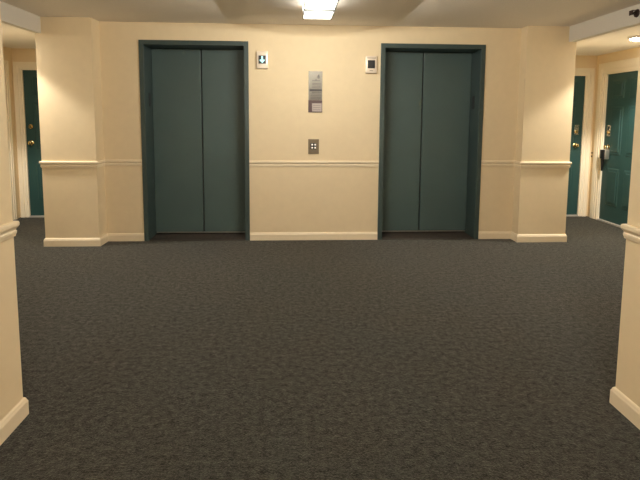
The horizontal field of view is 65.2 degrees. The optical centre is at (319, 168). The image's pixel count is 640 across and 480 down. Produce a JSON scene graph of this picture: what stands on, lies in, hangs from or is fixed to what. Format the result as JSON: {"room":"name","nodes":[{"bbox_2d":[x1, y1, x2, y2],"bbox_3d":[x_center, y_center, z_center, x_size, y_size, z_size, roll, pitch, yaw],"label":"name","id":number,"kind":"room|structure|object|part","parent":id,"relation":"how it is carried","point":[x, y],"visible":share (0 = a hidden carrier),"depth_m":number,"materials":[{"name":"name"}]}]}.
{"room":"lobby","nodes":[
{"label":"lobby","id":0,"kind":"room"},
{"bbox_2d":[0,11,22,420],"bbox_3d":[-2.460,0.268,-0.768,2.477,2.395,5.875,0,6,-3],"label":"wall","id":1,"kind":"structure","parent":0,"point":[11,390],"depth_m":2.19,"materials":[{"name":"beige paint"}]},
{"bbox_2d":[0,221,19,241],"bbox_3d":[-2.453,0.572,-0.726,2.496,0.068,5.894,0,6,-3],"label":"chair rail","id":2,"kind":"object","parent":1,"relation":"attached to","point":[8,230],"visible":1,"depth_m":2.19,"materials":[{"name":"beige wood"}]},
{"bbox_2d":[0,397,28,445],"bbox_3d":[-2.461,1.414,-0.640,2.492,0.088,5.890,0,6,-3],"label":"baseboard","id":3,"kind":"structure","parent":1,"relation":"attached to","point":[9,423],"depth_m":2.23,"materials":[{"name":"beige wood"}]},
{"bbox_2d":[3,47,20,217],"bbox_3d":[-4.029,-0.217,4.349,0.120,2.270,4.795,0,6,-3],"label":"wall","id":4,"kind":"structure","parent":0,"point":[7,55],"depth_m":6.67,"materials":[{"name":"beige paint"}]},
{"bbox_2d":[3,60,16,219],"bbox_3d":[-4.098,-0.313,6.125,0.159,2.100,0.990,0,6,-3],"label":"door","id":5,"kind":"structure","parent":4,"relation":"in","point":[6,65],"depth_m":6.57,"materials":[{"name":"green paint"}]},
{"bbox_2d":[1,23,35,48],"bbox_3d":[-3.420,-1.401,4.317,1.090,0.100,4.675,0,6,-3],"label":"ceiling","id":6,"kind":"structure","parent":0,"point":[12,37],"depth_m":5.75,"materials":[{"name":"paint"}]},
{"bbox_2d":[11,48,35,213],"bbox_3d":[-3.613,-0.473,6.819,1.210,2.270,0.120,0,6,-3],"label":"wall","id":7,"kind":"structure","parent":0,"point":[18,54],"depth_m":6.64,"materials":[{"name":"beige paint"}]},
{"bbox_2d":[13,62,43,217],"bbox_3d":[-3.582,-0.381,6.805,0.990,2.100,0.159,0,6,-3],"label":"door","id":8,"kind":"structure","parent":7,"relation":"in","point":[24,73],"depth_m":6.75,"materials":[{"name":"green paint"}]},
{"bbox_2d":[35,17,106,237],"bbox_3d":[-2.682,-0.446,6.019,0.565,2.395,1.572,0,6,-3],"label":"pillar","id":9,"kind":"structure","parent":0,"point":[67,48],"depth_m":5.24,"materials":[{"name":"beige paint"}]},
{"bbox_2d":[39,160,141,167],"bbox_3d":[-2.486,-0.124,6.003,0.994,0.068,1.491,0,6,-3],"label":"chair rail","id":10,"kind":"object","parent":9,"relation":"attached to","point":[43,164],"visible":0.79,"depth_m":5.27,"materials":[{"name":"beige wood"}]},
{"bbox_2d":[44,233,143,246],"bbox_3d":[-2.490,0.708,6.092,0.990,0.088,1.487,0,6,-3],"label":"baseboard","id":11,"kind":"structure","parent":9,"relation":"attached to","point":[48,242],"depth_m":5.36,"materials":[{"name":"beige wood"}]},
{"bbox_2d":[99,21,520,232],"bbox_3d":[-0.076,-0.404,5.785,4.615,2.395,0.400,0,6,-3],"label":"wall","id":12,"kind":"structure","parent":0,"point":[281,125],"depth_m":5.57,"materials":[{"name":"beige paint"}]},
{"bbox_2d":[138,40,249,240],"bbox_3d":[-1.382,-0.304,5.687,1.174,2.219,0.347,0,6,-3],"label":"door","id":13,"kind":"structure","parent":12,"relation":"in","point":[194,102],"depth_m":5.78,"materials":[{"name":"green paint"}]},
{"bbox_3d":[-1.649,-0.314,5.814,0.552,2.121,0.035,0,6,-3],"label":"panel","id":14,"kind":"part","parent":13,"relation":"part of","materials":[{"name":"green paint"}]},
{"bbox_3d":[-1.389,0.790,5.802,1.074,0.020,0.345,0,6,-3],"label":"sill","id":15,"kind":"part","parent":13,"relation":"part of","materials":[{"name":"metal"}]},
{"bbox_3d":[-1.106,-0.313,5.842,0.506,2.121,0.035,0,6,-3],"label":"panel","id":16,"kind":"part","parent":13,"relation":"part of","materials":[{"name":"green paint"}]},
{"bbox_2d":[256,51,267,68],"bbox_3d":[-0.629,-1.190,5.452,0.124,0.186,0.046,0,6,-3],"label":"indicator","id":17,"kind":"object","parent":12,"relation":"attached to","point":[262,56],"visible":1,"depth_m":5.43,"materials":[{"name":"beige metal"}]},
{"bbox_2d":[250,232,376,239],"bbox_3d":[-0.067,0.765,5.700,1.451,0.088,0.015,0,6,-3],"label":"baseboard","id":18,"kind":"structure","parent":12,"relation":"attached to","point":[262,235],"depth_m":5.69,"materials":[{"name":"beige wood"}]},
{"bbox_2d":[308,139,318,153],"bbox_3d":[-0.072,-0.251,5.595,0.120,0.168,0.018,0,6,-3],"label":"panel","id":19,"kind":"object","parent":12,"relation":"attached to","point":[313,144],"visible":1,"depth_m":5.59,"materials":[{"name":"brown metal"}]},
{"bbox_2d":[249,161,378,166],"bbox_3d":[-0.062,-0.058,5.612,1.451,0.068,0.019,0,6,-3],"label":"chair rail","id":20,"kind":"object","parent":12,"relation":"attached to","point":[251,163],"visible":1,"depth_m":5.61,"materials":[{"name":"beige wood"}]},
{"bbox_2d":[308,71,321,111],"bbox_3d":[-0.051,-0.854,5.533,0.155,0.452,0.009,0,6,-3],"label":"notice","id":21,"kind":"object","parent":12,"relation":"attached to","point":[315,77],"visible":1,"depth_m":5.53,"materials":[{"name":"silver metal"}]},
{"bbox_3d":[-0.053,-0.696,5.551,0.155,0.134,0.007,0,6,-3],"label":"plate","id":22,"kind":"part","parent":21,"relation":"part of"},
{"bbox_2d":[365,56,376,72],"bbox_3d":[0.564,-1.152,5.520,0.124,0.186,0.044,0,6,-3],"label":"indicator","id":23,"kind":"object","parent":12,"relation":"attached to","point":[370,61],"visible":1,"depth_m":5.50,"materials":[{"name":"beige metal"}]},
{"bbox_2d":[377,43,485,239],"bbox_3d":[1.246,-0.300,5.825,1.178,2.219,0.347,0,6,-3],"label":"door","id":24,"kind":"structure","parent":12,"relation":"in","point":[432,101],"depth_m":5.92,"materials":[{"name":"green paint"}]},
{"bbox_3d":[0.948,-0.310,5.950,0.495,2.121,0.035,0,6,-3],"label":"panel","id":25,"kind":"part","parent":24,"relation":"part of","materials":[{"name":"green paint"}]},
{"bbox_3d":[1.238,0.793,5.941,1.078,0.020,0.345,0,6,-3],"label":"sill","id":26,"kind":"part","parent":24,"relation":"part of","materials":[{"name":"metal"}]},
{"bbox_3d":[1.492,-0.310,5.979,0.567,2.121,0.035,0,6,-3],"label":"panel","id":27,"kind":"part","parent":24,"relation":"part of","materials":[{"name":"green paint"}]},
{"bbox_3d":[1.784,-0.774,5.817,0.004,0.150,0.064,0,6,-3],"label":"floor plate","id":28,"kind":"part","parent":24,"relation":"part of","materials":[{"name":"black plastic"}]},
{"bbox_2d":[0,216,639,479],"bbox_3d":[0.141,1.269,1.903,8.155,0.120,10.900,0,6,-3],"label":"floor","id":29,"kind":"structure","parent":0,"point":[401,359],"depth_m":2.91,"materials":[{"name":"grey carpet"}]},
{"bbox_2d":[0,0,639,27],"bbox_3d":[0.157,-1.164,1.090,5.715,0.100,9.592,0,6,-3],"label":"ceiling","id":30,"kind":"structure","parent":0,"point":[410,13],"depth_m":4.75,"materials":[{"name":"paint"}]},
{"bbox_2d":[0,1,40,32],"bbox_3d":[-2.805,-1.310,3.568,0.060,0.167,3.103,0,6,-3],"label":"beam","id":31,"kind":"structure","parent":30,"relation":"attached to","point":[11,15],"depth_m":4.73,"materials":[{"name":"paint"}]},
{"bbox_2d":[303,0,338,19],"bbox_3d":[0.017,-1.327,3.728,0.263,0.133,1.652,0,6,-3],"label":"ceiling light","id":32,"kind":"object","parent":30,"relation":"attached to","point":[312,9],"visible":1,"depth_m":4.13,"materials":[{"name":"white plastic"}]},
{"bbox_2d":[569,4,639,41],"bbox_3d":[2.837,-1.304,3.879,0.070,0.167,3.178,0,6,-3],"label":"beam","id":33,"kind":"structure","parent":30,"relation":"attached to","point":[617,20],"depth_m":4.83,"materials":[{"name":"paint"}]},
{"bbox_2d":[629,9,639,17],"bbox_3d":[2.747,-1.363,4.376,0.056,0.072,0.072,0,6,-3],"label":"sprinkler head","id":34,"kind":"object","parent":33,"relation":"attached to","point":[636,12],"visible":1,"depth_m":4.36},
{"bbox_2d":[512,26,576,233],"bbox_3d":[2.485,-0.438,6.282,0.553,2.395,1.450,0,6,-3],"label":"pillar","id":35,"kind":"structure","parent":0,"point":[547,55],"depth_m":5.56,"materials":[{"name":"beige paint"}]},
{"bbox_2d":[478,231,566,241],"bbox_3d":[2.291,0.715,6.335,0.962,0.088,1.365,0,6,-3],"label":"baseboard","id":36,"kind":"structure","parent":35,"relation":"attached to","point":[515,237],"depth_m":5.68,"materials":[{"name":"beige wood"}]},
{"bbox_2d":[481,160,571,167],"bbox_3d":[2.299,-0.117,6.246,0.966,0.068,1.369,0,6,-3],"label":"chair rail","id":37,"kind":"object","parent":35,"relation":"attached to","point":[519,164],"visible":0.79,"depth_m":5.60,"materials":[{"name":"beige wood"}]},
{"bbox_2d":[575,55,596,215],"bbox_3d":[3.345,-0.457,7.115,1.252,2.270,0.120,0,6,-3],"label":"wall","id":38,"kind":"structure","parent":0,"point":[582,61],"depth_m":6.97,"materials":[{"name":"beige paint"}]},
{"bbox_2d":[566,68,594,215],"bbox_3d":[3.322,-0.365,7.099,0.990,2.100,0.159,0,6,-3],"label":"door","id":39,"kind":"structure","parent":38,"relation":"in","point":[584,77],"depth_m":7.08,"materials":[{"name":"green paint"}]},
{"bbox_3d":[3.624,-0.554,7.074,0.064,0.145,0.012,0,6,-3],"label":"deadbolt plate","id":40,"kind":"part","parent":39,"relation":"part of","materials":[{"name":"gold metal"}]},
{"bbox_3d":[3.324,-0.363,7.053,0.990,2.095,0.022,0,6,-3],"label":"casing","id":41,"kind":"part","parent":39,"relation":"part of","materials":[{"name":"beige wood"}]},
{"bbox_2d":[576,25,639,55],"bbox_3d":[3.408,-1.388,4.630,1.150,0.100,4.628,0,6,-3],"label":"ceiling","id":42,"kind":"structure","parent":0,"point":[616,41],"depth_m":5.83,"materials":[{"name":"paint"}]},
{"bbox_2d":[628,35,639,40],"bbox_3d":[3.461,-1.392,5.332,0.310,0.042,0.310,0,6,-3],"label":"ceiling light","id":43,"kind":"object","parent":42,"relation":"attached to","point":[637,37],"visible":1,"depth_m":5.31,"materials":[{"name":"white plastic"}]},
{"bbox_2d":[587,47,639,216],"bbox_3d":[4.037,-0.202,4.728,0.120,2.270,4.748,0,6,-3],"label":"wall","id":44,"kind":"structure","parent":0,"point":[630,53],"depth_m":6.93,"materials":[{"name":"beige paint"}]},
{"bbox_2d":[589,57,638,227],"bbox_3d":[3.921,-0.321,6.479,0.159,2.150,1.217,0,6,-3],"label":"door","id":45,"kind":"structure","parent":44,"relation":"in","point":[617,80],"depth_m":6.60,"materials":[{"name":"green paint"}]},
{"bbox_2d":[600,147,609,170],"bbox_3d":[3.842,-0.144,6.757,0.080,0.349,0.090,0,6,-3],"label":"lockbox","id":46,"kind":"object","parent":45,"relation":"hanging from","point":[604,153],"visible":1,"depth_m":6.73,"materials":[{"name":"metal"}]},
{"bbox_2d":[615,53,639,406],"bbox_3d":[2.930,0.276,-0.496,2.640,2.395,5.852,0,6,-3],"label":"wall","id":47,"kind":"structure","parent":0,"point":[628,360],"depth_m":2.33,"materials":[{"name":"beige paint"}]},
{"bbox_2d":[609,387,639,429],"bbox_3d":[2.914,1.422,-0.368,2.655,0.088,5.867,0,6,-3],"label":"baseboard","id":48,"kind":"structure","parent":47,"relation":"attached to","point":[622,403],"depth_m":2.36,"materials":[{"name":"beige wood"}]},
{"bbox_2d":[620,224,639,243],"bbox_3d":[2.917,0.602,-0.452,2.659,0.068,5.871,0,6,-3],"label":"chair rail","id":49,"kind":"object","parent":47,"relation":"attached to","point":[632,233],"visible":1,"depth_m":2.32,"materials":[{"name":"beige wood"}]}
]}

